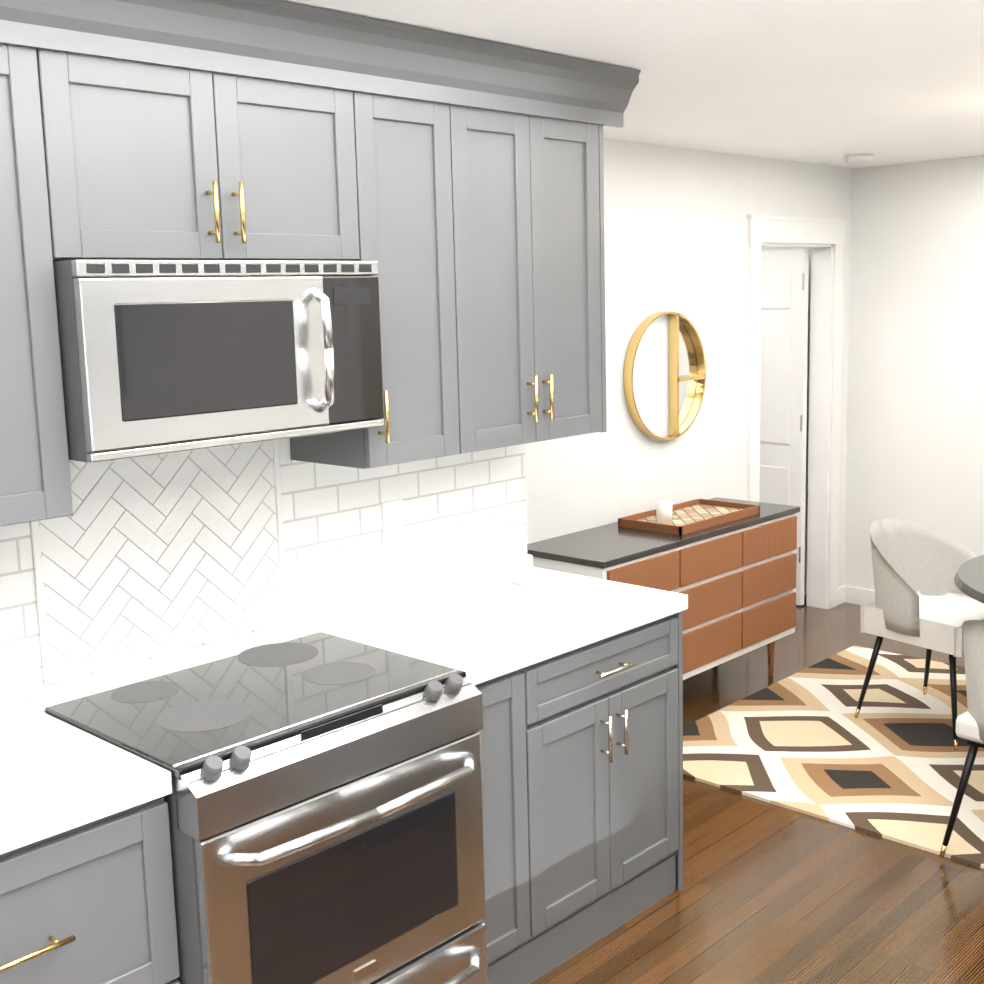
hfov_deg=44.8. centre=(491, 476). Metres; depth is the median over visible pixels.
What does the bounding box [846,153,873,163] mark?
smoke detector
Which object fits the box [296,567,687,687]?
countertop
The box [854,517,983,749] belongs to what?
dining chair
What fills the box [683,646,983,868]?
rug
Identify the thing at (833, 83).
ceiling
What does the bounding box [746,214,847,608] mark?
door frame
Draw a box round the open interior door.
[759,249,808,604]
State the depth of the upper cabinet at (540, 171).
3.37 m
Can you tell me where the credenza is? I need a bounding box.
[527,497,799,679]
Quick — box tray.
[618,498,759,535]
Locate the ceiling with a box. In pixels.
[282,0,983,168]
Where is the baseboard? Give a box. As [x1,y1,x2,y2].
[838,586,874,604]
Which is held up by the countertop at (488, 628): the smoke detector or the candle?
the candle
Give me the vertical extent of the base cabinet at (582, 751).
0.875 m
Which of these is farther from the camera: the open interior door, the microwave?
the open interior door
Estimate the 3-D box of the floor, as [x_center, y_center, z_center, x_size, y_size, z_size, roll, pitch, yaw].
[-1.145,1.494,2.538,7.180,0.060,11.070,7,12,43]
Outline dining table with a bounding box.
[954,555,983,603]
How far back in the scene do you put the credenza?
5.10 m
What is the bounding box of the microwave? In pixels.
[53,260,383,462]
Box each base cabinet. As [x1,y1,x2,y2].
[0,800,179,983]
[292,612,682,983]
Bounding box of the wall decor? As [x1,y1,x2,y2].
[623,312,705,439]
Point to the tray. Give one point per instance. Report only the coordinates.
(697, 515)
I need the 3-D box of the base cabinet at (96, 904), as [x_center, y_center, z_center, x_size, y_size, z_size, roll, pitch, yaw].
[-1.050,1.050,2.333,0.616,0.875,0.640,7,12,43]
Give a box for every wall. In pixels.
[525,138,851,587]
[761,156,983,594]
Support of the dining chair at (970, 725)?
on the rug
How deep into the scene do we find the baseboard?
6.84 m
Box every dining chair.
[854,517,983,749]
[939,620,983,857]
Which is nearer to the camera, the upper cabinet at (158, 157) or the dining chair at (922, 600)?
the upper cabinet at (158, 157)
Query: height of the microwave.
0.394 m
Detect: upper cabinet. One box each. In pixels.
[0,32,83,535]
[48,36,367,260]
[280,84,483,475]
[476,100,611,455]
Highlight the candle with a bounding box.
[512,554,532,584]
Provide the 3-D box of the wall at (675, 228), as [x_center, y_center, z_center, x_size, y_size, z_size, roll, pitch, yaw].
[0.786,-0.276,5.561,0.120,2.440,3.410,7,12,43]
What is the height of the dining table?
0.735 m
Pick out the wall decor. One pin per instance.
(686, 372)
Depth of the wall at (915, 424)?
6.43 m
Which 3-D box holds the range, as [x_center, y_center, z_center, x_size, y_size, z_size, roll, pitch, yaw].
[-0.472,0.939,2.750,0.690,0.940,0.770,7,12,43]
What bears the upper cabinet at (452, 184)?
attached to the dining room and kitchen
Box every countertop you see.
[0,700,171,855]
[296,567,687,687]
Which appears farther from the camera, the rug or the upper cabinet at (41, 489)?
the rug
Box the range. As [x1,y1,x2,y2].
[45,632,487,983]
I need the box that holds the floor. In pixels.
[531,595,983,983]
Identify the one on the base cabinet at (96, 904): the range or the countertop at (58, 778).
the countertop at (58, 778)

